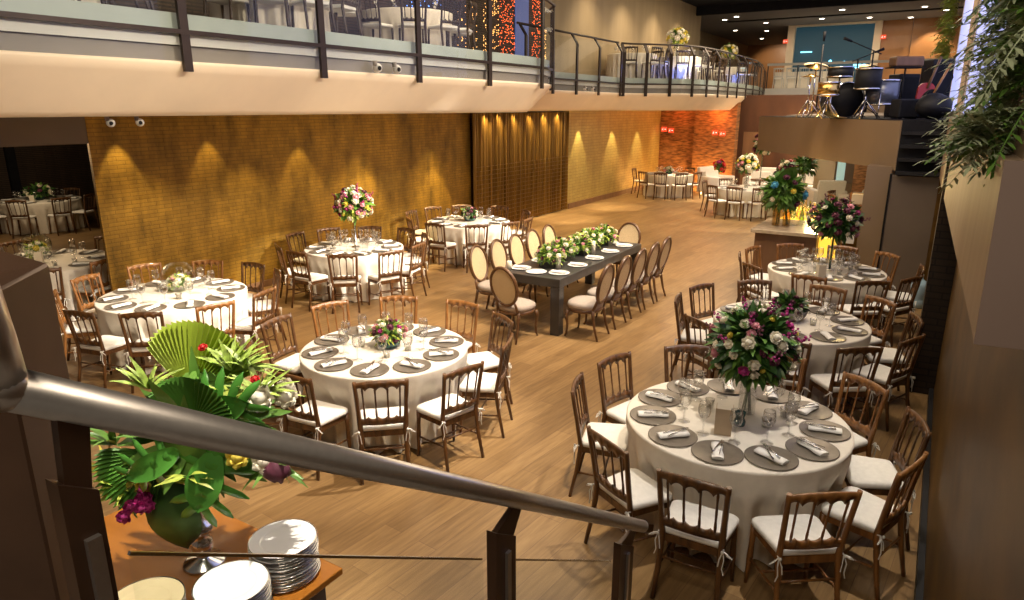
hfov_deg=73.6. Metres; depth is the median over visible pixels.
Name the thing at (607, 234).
flower garland
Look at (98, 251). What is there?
charger plate
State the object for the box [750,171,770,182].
cushion
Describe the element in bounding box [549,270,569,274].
dinner plate
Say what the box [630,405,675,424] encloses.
charger plate
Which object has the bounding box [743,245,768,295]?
spindle chair
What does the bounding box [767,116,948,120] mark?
floor
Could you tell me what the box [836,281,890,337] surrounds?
spindle chair
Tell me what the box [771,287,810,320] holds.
flower arrangement
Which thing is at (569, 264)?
dinner plate
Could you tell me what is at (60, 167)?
wall
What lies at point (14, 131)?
lintel
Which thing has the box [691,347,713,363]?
seat cushion
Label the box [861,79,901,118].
floor tom
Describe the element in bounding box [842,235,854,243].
note
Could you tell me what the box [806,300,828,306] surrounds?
seat cushion
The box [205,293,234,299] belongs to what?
charger plate
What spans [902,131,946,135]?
step
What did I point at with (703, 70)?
spindle chair
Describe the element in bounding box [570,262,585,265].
napkin
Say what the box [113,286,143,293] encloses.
charger plate
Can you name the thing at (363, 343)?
votive candle
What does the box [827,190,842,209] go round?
spindle chair
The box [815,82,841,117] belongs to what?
snare drum
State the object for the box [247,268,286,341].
spindle chair
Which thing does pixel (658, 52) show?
spindle chair
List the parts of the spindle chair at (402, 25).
post, backrest, leg, post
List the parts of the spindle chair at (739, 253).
post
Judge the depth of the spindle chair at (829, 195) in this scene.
16.98 m
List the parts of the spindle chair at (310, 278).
post, crest rail, rail, post, seat frame, leg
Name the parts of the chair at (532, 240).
panel, frame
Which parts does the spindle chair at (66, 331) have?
post, post, seat frame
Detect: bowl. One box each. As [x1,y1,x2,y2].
[375,339,400,348]
[464,217,475,220]
[776,310,807,320]
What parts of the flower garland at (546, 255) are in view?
planter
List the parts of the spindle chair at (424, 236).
post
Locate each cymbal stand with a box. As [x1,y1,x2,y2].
[795,74,820,117]
[800,62,828,117]
[854,64,883,116]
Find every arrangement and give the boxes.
[21,182,56,199]
[22,239,51,257]
[90,319,307,575]
[160,269,194,290]
[332,183,375,247]
[368,315,407,348]
[459,206,480,220]
[663,166,674,173]
[666,26,689,55]
[703,296,811,414]
[712,159,725,173]
[719,43,737,66]
[735,153,760,187]
[752,134,771,179]
[756,167,808,225]
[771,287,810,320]
[776,159,797,170]
[806,193,870,268]
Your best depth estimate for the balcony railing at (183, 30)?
7.50 m
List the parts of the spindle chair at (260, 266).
post, crest rail, rail, post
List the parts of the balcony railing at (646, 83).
post, post, post, handrail, post, rail, post, post, post, post, post, post, post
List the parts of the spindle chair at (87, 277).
post, crest rail, rail, post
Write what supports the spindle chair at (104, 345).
on the floor at (535, 455)
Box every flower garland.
[533,242,566,267]
[549,236,577,260]
[568,231,595,255]
[578,227,603,249]
[594,224,617,245]
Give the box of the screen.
[836,162,845,179]
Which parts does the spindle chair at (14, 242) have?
crest rail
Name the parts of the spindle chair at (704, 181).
post, backrest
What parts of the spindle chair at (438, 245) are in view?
post, crest rail, rail, seat frame, post, leg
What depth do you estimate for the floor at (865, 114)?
18.61 m
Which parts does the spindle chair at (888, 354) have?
seat frame, post, post, crest rail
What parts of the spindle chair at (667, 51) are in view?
post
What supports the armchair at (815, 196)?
on the floor at (535, 455)
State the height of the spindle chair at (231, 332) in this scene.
0.906 m
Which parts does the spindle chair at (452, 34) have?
post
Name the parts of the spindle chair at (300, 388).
crest rail, post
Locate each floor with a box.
[0,30,512,72]
[0,184,927,599]
[763,88,865,94]
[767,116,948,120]
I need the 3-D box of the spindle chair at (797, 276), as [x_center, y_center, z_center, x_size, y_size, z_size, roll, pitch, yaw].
[3.900,0.077,8.988,0.509,0.906,0.455,11,19,35]
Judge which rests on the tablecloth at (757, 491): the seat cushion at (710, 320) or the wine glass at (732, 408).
the wine glass at (732, 408)
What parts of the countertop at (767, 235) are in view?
panel, lit panel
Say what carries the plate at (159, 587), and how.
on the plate
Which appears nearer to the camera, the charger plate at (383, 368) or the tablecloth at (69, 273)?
the charger plate at (383, 368)
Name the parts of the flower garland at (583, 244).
planter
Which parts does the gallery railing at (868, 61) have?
handrail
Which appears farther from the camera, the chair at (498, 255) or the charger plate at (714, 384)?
the chair at (498, 255)
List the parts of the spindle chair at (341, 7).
leg, post, backrest, post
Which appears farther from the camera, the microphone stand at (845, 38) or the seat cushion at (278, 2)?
the microphone stand at (845, 38)
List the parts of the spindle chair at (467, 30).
leg, post, backrest, post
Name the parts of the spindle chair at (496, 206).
crest rail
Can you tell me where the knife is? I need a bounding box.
[804,423,835,429]
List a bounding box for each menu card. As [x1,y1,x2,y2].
[28,195,34,201]
[33,251,43,262]
[714,406,733,436]
[815,264,826,277]
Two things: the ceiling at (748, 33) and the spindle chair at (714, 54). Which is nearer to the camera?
the spindle chair at (714, 54)
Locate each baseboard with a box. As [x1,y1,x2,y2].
[246,244,425,291]
[568,185,643,208]
[914,388,933,599]
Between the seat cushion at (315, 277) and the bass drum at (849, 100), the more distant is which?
the bass drum at (849, 100)
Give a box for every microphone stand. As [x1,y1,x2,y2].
[805,31,829,117]
[843,37,881,117]
[852,47,884,116]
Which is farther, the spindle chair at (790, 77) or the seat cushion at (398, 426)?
the spindle chair at (790, 77)
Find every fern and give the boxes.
[916,101,1017,193]
[923,0,1023,183]
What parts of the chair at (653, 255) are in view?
seat, leg, leg, frame, panel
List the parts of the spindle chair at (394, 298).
post, crest rail, post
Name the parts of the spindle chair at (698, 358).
post, crest rail, rail, seat frame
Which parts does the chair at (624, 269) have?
seat, leg, seat frame, frame, leg, panel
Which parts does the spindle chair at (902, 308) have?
seat frame, post, rail, crest rail, post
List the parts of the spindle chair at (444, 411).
leg, post, seat frame, leg, rail, crest rail, post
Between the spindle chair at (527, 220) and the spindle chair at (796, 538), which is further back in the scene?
the spindle chair at (527, 220)
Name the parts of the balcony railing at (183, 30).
post, rail, post, post, post, post, handrail, post, post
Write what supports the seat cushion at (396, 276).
on the spindle chair at (387, 277)
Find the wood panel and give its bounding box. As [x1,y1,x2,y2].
[906,16,961,81]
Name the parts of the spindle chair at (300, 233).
post, crest rail, post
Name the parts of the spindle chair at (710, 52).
post, backrest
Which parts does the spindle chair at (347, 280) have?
post, crest rail, rail, seat frame, post, leg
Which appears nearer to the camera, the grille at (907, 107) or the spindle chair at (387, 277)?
the spindle chair at (387, 277)
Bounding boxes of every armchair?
[696,166,734,193]
[805,180,846,208]
[838,190,863,205]
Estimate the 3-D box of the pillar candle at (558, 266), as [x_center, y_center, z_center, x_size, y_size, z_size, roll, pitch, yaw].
[0.651,-0.548,9.615,0.072,0.204,0.070,9,18,30]
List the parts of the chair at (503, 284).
leg, panel, frame, leg, seat, seat frame, leg, leg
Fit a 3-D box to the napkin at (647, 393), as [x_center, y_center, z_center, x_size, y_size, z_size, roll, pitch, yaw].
[1.161,0.752,5.373,0.220,0.021,0.076,11,19,35]
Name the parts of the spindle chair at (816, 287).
post, crest rail, post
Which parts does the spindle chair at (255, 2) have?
post, post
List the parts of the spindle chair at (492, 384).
leg, seat frame, post, rail, post, crest rail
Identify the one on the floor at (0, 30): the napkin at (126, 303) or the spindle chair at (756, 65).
the spindle chair at (756, 65)
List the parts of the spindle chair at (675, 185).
post, backrest, post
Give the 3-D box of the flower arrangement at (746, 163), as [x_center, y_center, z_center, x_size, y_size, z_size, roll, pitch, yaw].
[6.689,-3.674,19.439,0.676,0.977,0.719,-3,16,-12]
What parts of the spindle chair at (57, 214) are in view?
post, backrest, post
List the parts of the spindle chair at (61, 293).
crest rail, post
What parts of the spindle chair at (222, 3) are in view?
post, leg, post, leg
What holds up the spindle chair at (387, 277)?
on the floor at (535, 455)
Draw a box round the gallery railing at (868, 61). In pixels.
[766,58,952,88]
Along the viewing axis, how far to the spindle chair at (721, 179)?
20.78 m
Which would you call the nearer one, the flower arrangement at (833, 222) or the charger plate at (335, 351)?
the charger plate at (335, 351)
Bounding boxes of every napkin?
[72,262,88,264]
[102,295,123,300]
[109,302,131,307]
[118,287,138,290]
[141,304,159,310]
[152,280,165,284]
[186,300,193,306]
[211,279,229,283]
[212,293,228,297]
[221,285,239,288]
[308,347,332,355]
[320,336,343,341]
[320,359,346,367]
[357,325,365,333]
[359,363,379,373]
[400,360,424,368]
[418,327,440,333]
[429,351,452,355]
[435,338,457,341]
[513,264,528,267]
[551,269,566,273]
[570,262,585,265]
[587,255,601,257]
[637,410,668,416]
[645,391,674,401]
[656,430,689,438]
[675,380,701,391]
[711,441,723,459]
[723,379,733,390]
[754,447,788,465]
[766,386,777,399]
[776,261,791,263]
[776,266,792,268]
[792,257,805,261]
[796,402,819,414]
[796,438,828,456]
[808,424,841,433]
[817,307,829,312]
[820,331,835,339]
[826,274,832,279]
[836,317,858,321]
[837,326,861,332]
[849,275,864,279]
[859,267,876,269]
[862,272,880,275]
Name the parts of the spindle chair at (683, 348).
post, crest rail, post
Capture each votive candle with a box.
[358,340,364,347]
[383,351,389,357]
[404,344,410,350]
[705,398,714,407]
[762,416,771,427]
[780,407,789,417]
[810,319,816,325]
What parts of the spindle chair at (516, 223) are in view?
post, crest rail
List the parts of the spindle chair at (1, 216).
leg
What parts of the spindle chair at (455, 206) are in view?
crest rail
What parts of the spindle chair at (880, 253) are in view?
post, crest rail, post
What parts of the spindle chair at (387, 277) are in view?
leg, post, seat frame, rail, crest rail, post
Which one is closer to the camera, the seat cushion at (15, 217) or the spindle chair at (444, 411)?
the spindle chair at (444, 411)
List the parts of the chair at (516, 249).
frame, panel, leg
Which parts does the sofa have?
armrest, seat, backrest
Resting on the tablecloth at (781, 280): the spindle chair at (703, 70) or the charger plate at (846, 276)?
the charger plate at (846, 276)
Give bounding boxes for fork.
[644,411,671,412]
[764,443,780,458]
[795,436,824,447]
[805,422,835,426]
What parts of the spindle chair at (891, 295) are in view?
post, post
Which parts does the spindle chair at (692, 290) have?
post, crest rail, rail, post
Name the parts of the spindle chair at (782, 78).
backrest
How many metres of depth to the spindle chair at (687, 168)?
24.51 m
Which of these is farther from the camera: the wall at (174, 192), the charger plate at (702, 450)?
the wall at (174, 192)
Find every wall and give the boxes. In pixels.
[0,144,96,209]
[84,117,113,291]
[86,113,470,289]
[108,0,700,208]
[470,111,562,207]
[658,110,694,172]
[691,102,740,187]
[699,31,747,66]
[734,95,821,184]
[746,44,786,88]
[757,116,902,169]
[844,105,894,183]
[851,164,866,192]
[856,164,893,266]
[877,19,913,78]
[878,175,941,292]
[911,152,956,394]
[923,263,1023,599]
[939,116,1023,337]
[948,0,1023,159]
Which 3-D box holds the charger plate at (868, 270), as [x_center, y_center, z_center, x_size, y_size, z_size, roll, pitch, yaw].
[5.018,-0.434,9.669,0.338,0.012,0.338,9,18,30]
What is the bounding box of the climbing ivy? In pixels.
[926,0,961,58]
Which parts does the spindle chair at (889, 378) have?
seat frame, post, rail, crest rail, post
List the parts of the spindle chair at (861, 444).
post, rail, seat frame, crest rail, post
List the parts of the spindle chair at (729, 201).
post, backrest, post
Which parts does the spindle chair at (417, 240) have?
post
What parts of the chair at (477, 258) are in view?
leg, frame, panel, seat, seat frame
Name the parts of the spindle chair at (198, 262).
post, crest rail, post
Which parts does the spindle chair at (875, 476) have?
seat frame, post, rail, post, crest rail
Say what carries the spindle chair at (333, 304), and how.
on the floor at (535, 455)
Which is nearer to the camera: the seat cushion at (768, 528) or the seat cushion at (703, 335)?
the seat cushion at (768, 528)
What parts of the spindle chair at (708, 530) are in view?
post, leg, rail, crest rail, seat frame, post, leg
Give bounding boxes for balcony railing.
[0,0,555,90]
[516,21,622,95]
[621,42,765,98]
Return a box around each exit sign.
[668,128,673,132]
[712,130,717,134]
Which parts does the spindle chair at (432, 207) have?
crest rail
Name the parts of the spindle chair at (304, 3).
leg, post, post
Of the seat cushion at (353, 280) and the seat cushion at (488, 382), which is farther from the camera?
the seat cushion at (353, 280)
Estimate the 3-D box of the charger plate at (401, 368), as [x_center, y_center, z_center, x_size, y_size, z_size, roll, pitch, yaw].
[-0.881,0.582,6.045,0.338,0.012,0.338,9,18,30]
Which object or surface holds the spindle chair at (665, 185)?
on the floor at (535, 455)
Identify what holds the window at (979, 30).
in the wall at (1019, 151)
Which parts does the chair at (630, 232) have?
panel, frame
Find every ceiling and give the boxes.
[680,0,781,6]
[700,0,964,45]
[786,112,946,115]
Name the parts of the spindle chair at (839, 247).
post, crest rail, post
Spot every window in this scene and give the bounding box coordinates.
[515,0,528,55]
[784,20,882,81]
[949,0,978,115]
[961,0,1020,116]
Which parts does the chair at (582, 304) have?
leg, leg, seat frame, seat, leg, frame, leg, panel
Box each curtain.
[457,0,476,49]
[472,112,568,221]
[483,0,498,51]
[499,0,514,53]
[532,0,539,57]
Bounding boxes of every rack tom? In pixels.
[825,66,854,116]
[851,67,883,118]
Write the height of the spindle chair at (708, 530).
0.906 m
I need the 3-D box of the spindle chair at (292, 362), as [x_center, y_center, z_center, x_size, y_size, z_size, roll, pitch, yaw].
[-2.214,0.637,6.990,0.455,0.906,0.509,7,17,24]
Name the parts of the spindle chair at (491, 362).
post, seat frame, rail, crest rail, post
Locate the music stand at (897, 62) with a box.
[884,56,925,117]
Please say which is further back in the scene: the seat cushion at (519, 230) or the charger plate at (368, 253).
the seat cushion at (519, 230)
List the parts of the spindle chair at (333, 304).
post, crest rail, post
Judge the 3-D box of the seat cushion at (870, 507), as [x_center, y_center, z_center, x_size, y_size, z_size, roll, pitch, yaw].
[2.254,1.343,4.422,0.430,0.056,0.356,-13,20,-38]
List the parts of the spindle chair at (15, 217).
post, backrest, post, leg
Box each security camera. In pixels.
[104,117,114,126]
[134,116,143,126]
[372,61,381,72]
[392,62,400,73]
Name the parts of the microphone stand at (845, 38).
boom arm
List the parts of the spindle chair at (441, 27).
leg, post, leg, backrest, post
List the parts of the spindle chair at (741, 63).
backrest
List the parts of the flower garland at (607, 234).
planter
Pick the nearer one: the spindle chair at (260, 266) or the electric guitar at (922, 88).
the spindle chair at (260, 266)
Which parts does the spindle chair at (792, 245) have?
post, crest rail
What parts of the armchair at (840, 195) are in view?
armrest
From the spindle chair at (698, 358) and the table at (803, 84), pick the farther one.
the table at (803, 84)
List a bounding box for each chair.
[0,215,10,235]
[0,239,31,252]
[5,200,39,238]
[47,197,76,235]
[49,267,68,313]
[53,289,101,360]
[62,309,135,388]
[64,187,79,195]
[70,272,104,337]
[72,193,100,230]
[76,259,110,320]
[94,236,103,249]
[100,0,139,7]
[104,0,154,9]
[117,311,171,393]
[126,262,162,285]
[191,260,222,278]
[195,299,240,340]
[203,0,250,21]
[228,286,280,362]
[241,262,266,316]
[245,339,305,435]
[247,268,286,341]
[253,0,290,26]
[260,313,303,405]
[270,370,351,480]
[274,243,307,303]
[285,231,306,285]
[286,250,330,311]
[290,0,336,32]
[310,300,350,337]
[316,227,340,241]
[323,0,362,35]
[327,254,362,313]
[333,0,363,35]
[351,378,414,484]
[357,226,381,238]
[360,0,393,39]
[368,249,405,306]
[379,295,417,323]
[391,241,426,296]
[397,227,416,278]
[398,0,427,43]
[404,232,429,287]
[405,209,425,252]
[406,216,433,262]
[416,361,484,471]
[424,206,441,229]
[425,222,456,271]
[427,0,462,47]
[445,299,479,352]
[448,1,476,49]
[451,8,476,48]
[451,205,471,214]
[459,333,513,437]
[463,224,488,272]
[466,311,513,403]
[468,245,498,319]
[488,221,518,265]
[489,239,531,305]
[490,205,508,218]
[490,266,538,344]
[505,217,532,250]
[508,233,548,302]
[510,209,530,236]
[525,229,541,290]
[542,224,578,287]
[564,263,614,341]
[568,372,627,496]
[584,255,631,329]
[584,425,672,556]
[596,351,633,457]
[601,248,646,318]
[613,222,640,272]
[615,242,659,309]
[625,46,637,77]
[629,236,671,301]
[631,168,643,193]
[637,171,654,198]
[641,46,662,77]
[648,468,738,599]
[652,48,669,77]
[652,51,668,77]
[653,172,668,199]
[655,50,669,77]
[664,344,712,382]
[670,292,708,376]
[671,173,688,200]
[674,50,690,78]
[683,172,701,199]
[683,313,718,378]
[685,167,694,175]
[685,283,714,357]
[691,51,711,79]
[699,54,707,77]
[700,53,715,80]
[700,57,715,79]
[700,180,714,212]
[704,184,725,217]
[709,58,726,81]
[713,59,727,81]
[715,62,726,81]
[719,178,732,185]
[724,187,744,220]
[731,62,746,83]
[736,251,767,302]
[737,279,771,301]
[741,262,778,301]
[742,63,758,85]
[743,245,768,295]
[743,489,862,599]
[746,188,765,220]
[748,65,759,85]
[752,356,806,394]
[766,342,812,395]
[772,68,783,87]
[776,243,803,259]
[785,68,796,87]
[791,273,828,306]
[798,67,809,87]
[807,284,847,311]
[807,346,883,437]
[811,69,823,87]
[811,451,928,599]
[826,245,858,261]
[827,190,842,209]
[828,193,835,201]
[834,371,888,457]
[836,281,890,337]
[842,406,931,549]
[846,334,925,431]
[860,294,896,365]
[863,311,923,401]
[866,275,922,346]
[872,250,900,290]
[880,264,924,333]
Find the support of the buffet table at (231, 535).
on the floor at (535, 455)
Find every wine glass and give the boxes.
[679,389,691,419]
[696,400,710,432]
[729,408,742,441]
[761,409,775,441]
[783,402,797,434]
[786,390,800,422]
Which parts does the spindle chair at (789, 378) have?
seat frame, rail, crest rail, post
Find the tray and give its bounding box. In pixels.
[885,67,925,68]
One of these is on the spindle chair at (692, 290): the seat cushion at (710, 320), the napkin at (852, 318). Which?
the seat cushion at (710, 320)
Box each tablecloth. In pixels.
[0,195,87,234]
[26,249,108,320]
[75,0,100,3]
[94,278,249,374]
[209,0,330,31]
[299,324,467,454]
[304,238,406,301]
[360,7,452,46]
[426,215,510,265]
[605,53,656,77]
[626,379,854,571]
[643,172,692,197]
[655,56,701,78]
[700,62,714,80]
[713,67,747,83]
[713,301,871,410]
[714,185,775,217]
[767,258,886,325]
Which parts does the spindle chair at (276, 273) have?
seat frame, post, crest rail, post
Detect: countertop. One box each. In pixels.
[750,207,840,289]
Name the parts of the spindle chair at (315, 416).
post, crest rail, rail, post, seat frame, leg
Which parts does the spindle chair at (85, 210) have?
post, backrest, post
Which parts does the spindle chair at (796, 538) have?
leg, post, seat frame, leg, rail, crest rail, post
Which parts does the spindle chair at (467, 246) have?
leg, post, rail, crest rail, post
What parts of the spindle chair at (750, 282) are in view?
post, crest rail, post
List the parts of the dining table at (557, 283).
leg, leg, leg, leg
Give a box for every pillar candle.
[507,260,511,269]
[556,253,560,268]
[590,241,595,254]
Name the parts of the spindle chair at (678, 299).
post, crest rail, post, rail, seat frame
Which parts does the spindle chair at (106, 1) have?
post, post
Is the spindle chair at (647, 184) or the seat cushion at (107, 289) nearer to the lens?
the seat cushion at (107, 289)
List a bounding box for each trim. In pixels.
[0,0,762,90]
[0,17,761,93]
[0,31,760,95]
[3,147,22,197]
[696,0,922,15]
[727,6,963,22]
[876,174,891,267]
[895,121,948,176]
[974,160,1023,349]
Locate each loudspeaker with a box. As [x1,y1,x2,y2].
[884,74,919,116]
[889,99,918,118]
[917,59,954,117]
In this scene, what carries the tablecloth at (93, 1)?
on the floor at (0, 30)
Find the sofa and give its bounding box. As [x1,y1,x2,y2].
[742,167,814,192]
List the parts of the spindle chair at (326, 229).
crest rail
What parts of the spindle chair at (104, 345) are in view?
post, crest rail, rail, post, seat frame, leg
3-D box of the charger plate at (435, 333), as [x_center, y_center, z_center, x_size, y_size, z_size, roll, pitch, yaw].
[-0.839,0.322,6.971,0.338,0.012,0.338,9,18,30]
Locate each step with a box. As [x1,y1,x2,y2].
[895,171,939,176]
[898,158,941,162]
[900,145,941,148]
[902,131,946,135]
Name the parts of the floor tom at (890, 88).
leg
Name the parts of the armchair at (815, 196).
armrest, backrest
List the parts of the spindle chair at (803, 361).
crest rail, post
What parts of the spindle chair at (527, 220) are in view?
post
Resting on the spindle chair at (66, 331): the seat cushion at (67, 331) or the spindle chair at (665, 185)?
the seat cushion at (67, 331)
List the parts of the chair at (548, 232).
frame, panel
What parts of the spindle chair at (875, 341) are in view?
post, rail, crest rail, post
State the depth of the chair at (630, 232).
12.06 m
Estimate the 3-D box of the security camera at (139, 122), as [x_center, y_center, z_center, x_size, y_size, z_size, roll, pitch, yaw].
[-3.574,-1.713,6.574,0.084,0.094,0.084,9,18,30]
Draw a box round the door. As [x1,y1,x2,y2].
[739,132,762,184]
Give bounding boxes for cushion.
[12,215,35,219]
[47,213,69,216]
[65,319,99,333]
[72,209,93,213]
[76,283,110,292]
[80,335,130,350]
[85,308,96,316]
[131,338,151,352]
[207,0,248,4]
[228,316,260,330]
[247,293,260,301]
[247,299,275,312]
[257,0,288,4]
[267,381,302,398]
[274,353,300,372]
[283,266,307,275]
[287,400,347,426]
[290,0,328,7]
[293,256,305,263]
[295,272,327,281]
[323,4,355,12]
[333,11,355,16]
[333,275,360,283]
[360,406,403,431]
[362,23,392,28]
[368,271,399,280]
[391,265,419,273]
[398,22,423,28]
[404,256,420,264]
[411,229,425,234]
[412,236,432,241]
[417,394,473,420]
[428,24,457,30]
[430,241,455,247]
[449,28,471,32]
[451,33,471,35]
[459,371,500,392]
[463,243,484,248]
[466,351,499,370]
[510,229,524,234]
[582,422,627,450]
[599,468,671,510]
[606,400,630,423]
[665,500,738,547]
[675,64,687,66]
[681,328,708,344]
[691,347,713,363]
[695,318,712,329]
[703,170,718,176]
[709,199,725,201]
[728,201,744,203]
[743,279,767,288]
[747,289,778,299]
[749,273,768,280]
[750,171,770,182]
[752,514,836,555]
[767,370,798,386]
[797,174,813,184]
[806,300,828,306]
[810,373,866,391]
[821,486,897,532]
[838,304,877,314]
[846,455,903,489]
[852,363,906,384]
[852,431,867,449]
[866,346,905,363]
[867,300,908,311]
[869,335,881,345]
[883,290,911,301]
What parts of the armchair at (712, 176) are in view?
backrest, armrest, seat, armrest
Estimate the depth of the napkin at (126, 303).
7.84 m
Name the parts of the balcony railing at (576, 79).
post, post, handrail, post, rail, post, post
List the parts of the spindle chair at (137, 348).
post, rail, crest rail, seat frame, leg, post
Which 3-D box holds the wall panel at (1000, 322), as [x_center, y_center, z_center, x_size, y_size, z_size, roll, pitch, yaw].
[1.675,-0.107,1.901,0.610,0.524,0.159,7,17,24]
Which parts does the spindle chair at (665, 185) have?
backrest, post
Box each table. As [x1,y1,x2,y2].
[104,507,342,599]
[499,241,640,335]
[751,178,764,185]
[774,71,853,87]
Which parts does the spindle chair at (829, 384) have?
leg, post, seat frame, rail, leg, crest rail, post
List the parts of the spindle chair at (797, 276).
post, crest rail, rail, post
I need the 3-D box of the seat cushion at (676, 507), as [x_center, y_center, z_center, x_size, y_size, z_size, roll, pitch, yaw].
[1.168,1.385,4.272,0.430,0.056,0.356,9,18,29]
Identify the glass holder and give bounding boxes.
[734,410,745,426]
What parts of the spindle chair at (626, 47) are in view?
backrest, post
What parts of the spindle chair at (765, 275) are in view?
post, crest rail, post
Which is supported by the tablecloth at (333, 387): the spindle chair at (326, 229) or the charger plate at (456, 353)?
the charger plate at (456, 353)
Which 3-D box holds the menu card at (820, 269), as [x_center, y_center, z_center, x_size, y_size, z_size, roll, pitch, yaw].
[4.167,-0.395,9.235,0.100,0.170,0.090,0,16,0]
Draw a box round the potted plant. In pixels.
[790,156,818,205]
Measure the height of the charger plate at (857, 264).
0.012 m
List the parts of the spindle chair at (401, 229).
crest rail, rail, post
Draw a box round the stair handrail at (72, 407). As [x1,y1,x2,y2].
[0,285,648,599]
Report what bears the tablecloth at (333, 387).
on the floor at (535, 455)
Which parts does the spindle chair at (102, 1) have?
post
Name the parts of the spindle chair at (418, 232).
crest rail, post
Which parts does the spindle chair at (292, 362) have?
post, crest rail, rail, seat frame, post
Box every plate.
[49,249,73,253]
[68,261,92,266]
[79,250,102,253]
[87,254,104,258]
[97,295,128,302]
[104,302,136,309]
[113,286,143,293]
[118,576,185,599]
[134,304,166,311]
[144,280,165,286]
[174,300,205,308]
[191,277,206,282]
[191,560,269,599]
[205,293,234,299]
[206,279,233,284]
[217,285,244,291]
[247,519,316,558]
[247,536,316,560]
[248,538,316,564]
[249,548,317,572]
[249,573,269,599]
[250,540,318,569]
[252,536,317,566]
[254,576,270,599]
[261,584,270,599]
[265,584,271,599]
[270,549,317,573]
[270,558,314,577]
[271,550,318,580]
[271,558,318,582]
[271,566,315,585]
[272,558,320,590]
[272,560,319,588]
[272,575,315,593]
[301,346,338,358]
[306,245,326,248]
[309,249,330,253]
[314,334,349,344]
[314,357,352,370]
[317,241,337,244]
[338,238,357,241]
[345,325,371,335]
[350,251,371,255]
[350,362,388,376]
[360,238,379,241]
[371,248,392,252]
[376,240,396,243]
[381,244,401,247]
[393,359,430,372]
[402,322,413,330]
[413,326,445,336]
[423,348,459,360]
[429,335,463,346]
[512,265,531,269]
[526,269,546,273]
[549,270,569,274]
[568,262,587,266]
[585,255,603,259]
[601,249,618,252]
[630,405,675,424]
[638,389,681,406]
[648,424,697,446]
[667,379,708,395]
[691,440,743,464]
[707,378,745,394]
[720,305,742,312]
[743,300,770,307]
[744,445,798,470]
[751,386,794,402]
[772,261,795,265]
[772,266,796,270]
[784,400,832,419]
[785,437,839,460]
[786,258,810,262]
[788,271,814,275]
[795,333,807,341]
[799,419,850,441]
[808,306,839,314]
[809,331,845,341]
[811,258,834,262]
[821,275,842,280]
[830,316,864,324]
[832,325,867,335]
[836,261,861,265]
[843,275,870,280]
[854,266,880,271]
[857,272,884,277]
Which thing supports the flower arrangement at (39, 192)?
on the tablecloth at (42, 208)
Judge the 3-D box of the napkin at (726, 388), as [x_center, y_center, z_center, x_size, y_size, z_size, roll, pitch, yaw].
[1.768,0.691,5.592,0.076,0.021,0.220,3,16,12]
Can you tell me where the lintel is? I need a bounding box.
[0,117,88,146]
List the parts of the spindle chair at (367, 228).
crest rail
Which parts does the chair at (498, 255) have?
frame, panel, leg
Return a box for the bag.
[915,93,952,119]
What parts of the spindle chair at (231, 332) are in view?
post, crest rail, rail, post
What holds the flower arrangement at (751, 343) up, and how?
on the tablecloth at (757, 491)
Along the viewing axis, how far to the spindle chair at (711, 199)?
19.02 m
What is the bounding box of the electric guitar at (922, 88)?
[915,56,942,117]
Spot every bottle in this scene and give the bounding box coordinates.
[791,210,795,218]
[799,206,804,219]
[806,201,811,216]
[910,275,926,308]
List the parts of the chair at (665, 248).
seat, leg, leg, frame, panel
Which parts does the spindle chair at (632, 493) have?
post, crest rail, rail, post, seat frame, leg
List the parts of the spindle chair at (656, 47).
post, backrest, post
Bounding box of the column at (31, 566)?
[0,251,69,599]
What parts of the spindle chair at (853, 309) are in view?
post, seat frame, rail, crest rail, post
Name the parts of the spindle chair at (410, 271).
seat frame, post, rail, crest rail, post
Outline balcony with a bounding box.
[0,50,744,117]
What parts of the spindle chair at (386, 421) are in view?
post, crest rail, rail, seat frame, post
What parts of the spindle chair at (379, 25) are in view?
backrest, post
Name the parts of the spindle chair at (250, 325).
seat frame, post, rail, crest rail, post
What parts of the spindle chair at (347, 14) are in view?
post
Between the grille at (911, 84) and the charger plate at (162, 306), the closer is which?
the charger plate at (162, 306)
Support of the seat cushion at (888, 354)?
on the spindle chair at (888, 354)
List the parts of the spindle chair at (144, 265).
post, crest rail, post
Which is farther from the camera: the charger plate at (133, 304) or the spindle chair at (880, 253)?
the spindle chair at (880, 253)
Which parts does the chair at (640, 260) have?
seat, leg, leg, frame, panel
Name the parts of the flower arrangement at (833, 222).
stem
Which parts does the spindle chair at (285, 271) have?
post, post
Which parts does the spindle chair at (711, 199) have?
post, backrest, post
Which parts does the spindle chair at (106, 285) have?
post, seat frame, crest rail, rail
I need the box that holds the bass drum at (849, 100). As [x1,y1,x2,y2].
[819,82,864,117]
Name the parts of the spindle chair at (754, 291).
post, crest rail, rail, seat frame, post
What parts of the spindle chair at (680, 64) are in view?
post, backrest, post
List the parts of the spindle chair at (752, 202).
post, backrest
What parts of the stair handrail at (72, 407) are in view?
post, post, post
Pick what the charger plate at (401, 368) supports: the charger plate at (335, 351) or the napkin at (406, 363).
the napkin at (406, 363)
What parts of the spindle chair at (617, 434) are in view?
post, crest rail, rail, post, seat frame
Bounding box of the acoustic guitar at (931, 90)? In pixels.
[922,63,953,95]
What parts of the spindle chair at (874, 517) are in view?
leg, seat frame, post, rail, post, crest rail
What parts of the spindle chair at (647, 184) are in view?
backrest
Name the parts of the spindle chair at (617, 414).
post, seat frame, crest rail, rail, post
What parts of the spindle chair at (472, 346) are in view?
post, rail, crest rail, post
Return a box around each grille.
[898,77,918,98]
[900,100,917,116]
[932,64,953,95]
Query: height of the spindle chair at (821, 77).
0.906 m
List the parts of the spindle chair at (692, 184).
backrest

